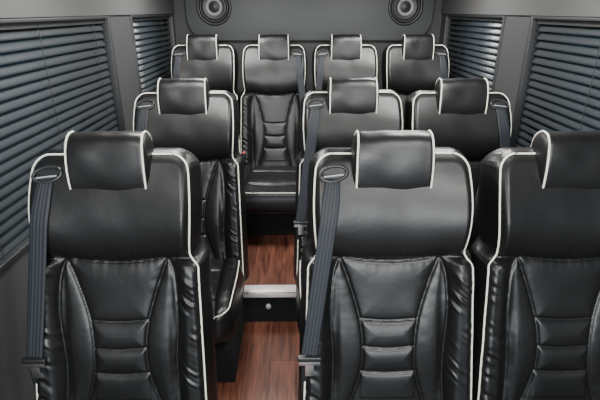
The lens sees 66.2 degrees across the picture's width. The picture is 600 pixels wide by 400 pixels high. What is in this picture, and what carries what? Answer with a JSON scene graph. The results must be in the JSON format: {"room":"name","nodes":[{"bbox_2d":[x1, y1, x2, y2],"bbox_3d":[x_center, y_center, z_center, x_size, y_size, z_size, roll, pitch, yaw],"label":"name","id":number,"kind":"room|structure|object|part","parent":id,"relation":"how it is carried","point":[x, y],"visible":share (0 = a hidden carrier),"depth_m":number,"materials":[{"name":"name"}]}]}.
{"room":"vehicle interior","nodes":[
{"label":"vehicle interior","id":0,"kind":"room"},
{"bbox_2d":[0,14,176,399],"bbox_3d":[-1.024,0.229,1.576,0.080,1.575,5.360,0,22,-1],"label":"wall","id":1,"kind":"structure","parent":0,"point":[16,383],"depth_m":1.63,"materials":[{"name":"grey plastic"}]},
{"bbox_2d":[0,19,118,259],"bbox_3d":[-1.005,0.063,0.912,0.039,0.729,3.436,0,22,-1],"label":"blind","id":2,"kind":"object","parent":1,"relation":"attached to","point":[54,79],"visible":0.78,"depth_m":1.79,"materials":[{"name":"grey paint"}]},
{"bbox_3d":[-1.007,-0.265,0.777,0.036,0.020,3.436,0,22,-1],"label":"head rail","id":3,"kind":"part","parent":2,"relation":"part of","materials":[{"name":"black metal"}]},
{"bbox_2d":[0,16,125,273],"bbox_3d":[-1.004,0.066,0.914,0.070,0.767,3.486,0,22,-1],"label":"frame","id":4,"kind":"object","parent":1,"relation":"attached to","point":[23,246],"visible":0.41,"depth_m":2.37,"materials":[{"name":"black plastic"}]},
{"bbox_2d":[0,0,174,18],"bbox_3d":[-1.018,-0.643,1.173,0.092,0.345,5.280,0,22,-1],"label":"trim","id":5,"kind":"structure","parent":1,"relation":"attached to","point":[8,8],"depth_m":2.06,"materials":[{"name":"grey plastic"}]},
{"bbox_2d":[133,16,171,91],"bbox_3d":[-1.032,-0.922,3.302,0.039,0.729,0.946,0,22,-1],"label":"blind","id":6,"kind":"object","parent":1,"relation":"attached to","point":[152,37],"visible":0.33,"depth_m":3.21,"materials":[{"name":"grey paint"}]},
{"bbox_3d":[-1.034,-1.250,3.167,0.036,0.020,0.946,0,22,-1],"label":"head rail","id":7,"kind":"part","parent":6,"relation":"part of","materials":[{"name":"black metal"}]},
{"bbox_2d":[129,14,175,92],"bbox_3d":[-1.031,-0.919,3.304,0.070,0.767,0.996,0,22,-1],"label":"frame","id":8,"kind":"object","parent":1,"relation":"attached to","point":[171,24],"visible":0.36,"depth_m":2.87,"materials":[{"name":"black plastic"}]},
{"bbox_2d":[217,322,299,399],"bbox_3d":[0.093,0.976,1.896,2.315,0.050,5.360,0,22,-1],"label":"floor","id":9,"kind":"structure","parent":0,"point":[268,365],"depth_m":2.25,"materials":[{"name":"brown wood"}]},
{"bbox_2d":[21,130,217,399],"bbox_3d":[-0.579,0.485,1.364,0.594,1.261,0.824,0,22,-1],"label":"passenger seat","id":10,"kind":"object","parent":9,"relation":"on","point":[120,304],"visible":1,"depth_m":1.46,"materials":[{"name":"black leather"}]},
{"bbox_3d":[-0.838,0.541,1.459,0.068,0.057,0.006,0,22,-1],"label":"belt tongue blade","id":11,"kind":"part","parent":10,"relation":"part of","materials":[{"name":"black plastic"}]},
{"bbox_2d":[215,295,296,381],"bbox_3d":[0.088,0.672,2.322,2.155,0.188,0.460,0,22,-1],"label":"carpeted riser","id":12,"kind":"object","parent":9,"relation":"on","point":[283,309],"visible":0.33,"depth_m":2.50,"materials":[{"name":"black carpet"}]},
{"bbox_2d":[133,78,248,343],"bbox_3d":[-0.569,0.027,2.186,0.594,1.106,0.824,0,22,-1],"label":"passenger seat","id":13,"kind":"object","parent":12,"relation":"on","point":[184,113],"visible":0.52,"depth_m":2.25,"materials":[{"name":"black leather"}]},
{"bbox_2d":[210,257,243,343],"bbox_3d":[-0.568,0.448,2.212,0.570,0.189,0.550,0,22,-1],"label":"cushion","id":14,"kind":"object","parent":13,"relation":"on","point":[227,273],"depth_m":2.10,"materials":[{"name":"black leather"}]},
{"bbox_2d":[293,77,402,333],"bbox_3d":[0.263,0.022,2.194,0.594,1.108,0.824,0,22,-1],"label":"passenger seat","id":15,"kind":"object","parent":12,"relation":"on","point":[331,117],"visible":0.36,"depth_m":2.25,"materials":[{"name":"black leather"}]},
{"bbox_2d":[296,260,301,333],"bbox_3d":[0.264,0.442,2.219,0.570,0.189,0.550,0,22,-1],"label":"cushion","id":16,"kind":"object","parent":15,"relation":"on","point":[298,262],"depth_m":2.15,"materials":[{"name":"black leather"}]},
{"bbox_3d":[0.004,0.149,2.318,0.068,0.057,0.006,0,22,-1],"label":"belt tongue blade","id":17,"kind":"part","parent":15,"relation":"part of","materials":[{"name":"silver metal"}]},
{"bbox_2d":[404,78,511,251],"bbox_3d":[0.801,0.022,2.200,0.594,1.104,0.824,0,22,-1],"label":"passenger seat","id":18,"kind":"object","parent":12,"relation":"on","point":[470,118],"visible":0.36,"depth_m":2.26,"materials":[{"name":"black leather"}]},
{"bbox_2d":[297,130,473,399],"bbox_3d":[0.289,0.482,1.372,0.594,1.261,0.824,0,22,-1],"label":"passenger seat","id":19,"kind":"object","parent":9,"relation":"on","point":[387,271],"visible":1,"depth_m":1.46,"materials":[{"name":"black leather"}]},
{"bbox_3d":[0.030,0.538,1.467,0.068,0.057,0.006,0,22,-1],"label":"belt tongue blade","id":20,"kind":"part","parent":19,"relation":"part of","materials":[{"name":"silver metal"}]},
{"bbox_2d":[470,130,599,399],"bbox_3d":[0.861,0.480,1.378,0.594,1.259,0.824,0,22,-1],"label":"passenger seat","id":21,"kind":"object","parent":9,"relation":"on","point":[535,254],"visible":0.98,"depth_m":1.48,"materials":[{"name":"black leather"}]},
{"bbox_2d":[243,214,295,291],"bbox_3d":[0.076,0.230,3.395,2.155,0.188,1.860,0,22,-1],"label":"floor","id":22,"kind":"structure","parent":0,"point":[270,257],"depth_m":2.82,"materials":[{"name":"brown wood"}]},
{"bbox_2d":[171,34,240,151],"bbox_3d":[-0.672,-0.453,3.150,0.529,1.258,0.824,0,22,-1],"label":"passenger seat","id":23,"kind":"object","parent":22,"relation":"on","point":[202,56],"visible":0.31,"depth_m":3.18,"materials":[{"name":"black leather"}]},
{"bbox_2d":[243,285,295,297],"bbox_3d":[-0.140,0.498,2.515,0.331,0.026,0.086,0,22,-1],"label":"step","id":24,"kind":"structure","parent":22,"relation":"attached to","point":[250,291],"depth_m":2.49,"materials":[{"name":"silver metal"}]},
{"bbox_2d":[240,34,307,234],"bbox_3d":[-0.178,-0.455,3.155,0.529,1.258,0.824,0,22,-1],"label":"passenger seat","id":25,"kind":"object","parent":22,"relation":"on","point":[274,70],"visible":0.8,"depth_m":3.19,"materials":[{"name":"black leather"}]},
{"bbox_2d":[244,164,295,211],"bbox_3d":[-0.177,-0.104,3.151,0.507,0.189,0.550,0,22,-1],"label":"cushion","id":26,"kind":"object","parent":25,"relation":"on","point":[268,187],"depth_m":2.96,"materials":[{"name":"black leather"}]},
{"bbox_3d":[-0.180,-0.616,3.313,0.529,0.953,0.408,0,22,-1],"label":"backrest","id":27,"kind":"part","parent":25,"relation":"part of","materials":[{"name":"black leather"}]},
{"bbox_2d":[312,34,376,89],"bbox_3d":[0.322,-0.457,3.160,0.529,1.258,0.824,0,22,-1],"label":"passenger seat","id":28,"kind":"object","parent":22,"relation":"on","point":[345,55],"visible":0.24,"depth_m":3.19,"materials":[{"name":"black leather"}]},
{"bbox_2d":[381,34,448,129],"bbox_3d":[0.824,-0.459,3.165,0.529,1.258,0.824,0,22,-1],"label":"passenger seat","id":29,"kind":"object","parent":22,"relation":"on","point":[412,65],"visible":0.26,"depth_m":3.20,"materials":[{"name":"black leather"}]},
{"bbox_2d":[174,0,441,92],"bbox_3d":[0.065,-1.027,3.926,2.155,1.732,0.080,0,22,-1],"label":"wall","id":30,"kind":"structure","parent":0,"point":[182,29],"depth_m":3.77,"materials":[{"name":"grey plastic"}]},
{"bbox_2d":[184,0,434,40],"bbox_3d":[0.079,-1.544,3.642,1.970,0.540,0.049,0,22,-1],"label":"panel","id":31,"kind":"object","parent":30,"relation":"attached to","point":[302,20],"visible":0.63,"depth_m":3.66,"materials":[{"name":"grey plastic"}]},
{"bbox_2d":[196,0,231,25],"bbox_3d":[-0.676,-1.515,3.611,0.276,0.276,0.014,0,22,-1],"label":"speaker","id":32,"kind":"object","parent":31,"relation":"attached to","point":[212,12],"visible":1,"depth_m":3.62},
{"bbox_2d":[388,0,422,25],"bbox_3d":[0.834,-1.521,3.626,0.276,0.276,0.014,0,22,-1],"label":"speaker","id":33,"kind":"object","parent":31,"relation":"attached to","point":[402,12],"visible":1,"depth_m":3.63},
{"bbox_2d":[439,14,530,120],"bbox_3d":[1.210,0.221,1.597,0.080,1.575,5.360,0,22,-1],"label":"wall","id":34,"kind":"structure","parent":0,"point":[516,28],"depth_m":2.52,"materials":[{"name":"grey plastic"}]},
{"bbox_2d":[442,14,505,89],"bbox_3d":[1.175,-0.887,3.228,0.070,0.767,1.086,0,22,-1],"label":"frame","id":35,"kind":"object","parent":34,"relation":"attached to","point":[447,20],"visible":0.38,"depth_m":2.75,"materials":[{"name":"black plastic"}]},
{"bbox_2d":[447,16,501,89],"bbox_3d":[1.177,-0.891,3.226,0.039,0.729,1.036,0,22,-1],"label":"blind","id":36,"kind":"object","parent":34,"relation":"attached to","point":[473,43],"visible":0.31,"depth_m":3.11,"materials":[{"name":"grey paint"}]},
{"bbox_3d":[1.178,-1.219,3.091,0.036,0.020,1.036,0,22,-1],"label":"head rail","id":37,"kind":"part","parent":36,"relation":"part of","materials":[{"name":"black metal"}]},
{"bbox_2d":[441,0,599,16],"bbox_3d":[1.205,-0.652,1.194,0.092,0.345,5.280,0,22,-1],"label":"trim","id":38,"kind":"structure","parent":34,"relation":"attached to","point":[562,8],"depth_m":2.34,"materials":[{"name":"grey plastic"}]},
{"bbox_2d":[511,16,599,146],"bbox_3d":[1.202,0.081,0.880,0.070,0.767,3.366,0,22,-1],"label":"frame","id":39,"kind":"object","parent":34,"relation":"attached to","point":[532,33],"visible":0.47,"depth_m":2.36,"materials":[{"name":"black plastic"}]},
{"bbox_2d":[515,19,599,146],"bbox_3d":[1.204,0.077,0.878,0.039,0.729,3.316,0,22,-1],"label":"blind","id":40,"kind":"object","parent":34,"relation":"attached to","point":[563,91],"visible":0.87,"depth_m":2.07,"materials":[{"name":"grey paint"}]},
{"bbox_3d":[1.205,-0.251,0.743,0.036,0.020,3.316,0,22,-1],"label":"head rail","id":41,"kind":"part","parent":40,"relation":"part of","materials":[{"name":"black metal"}]}
]}

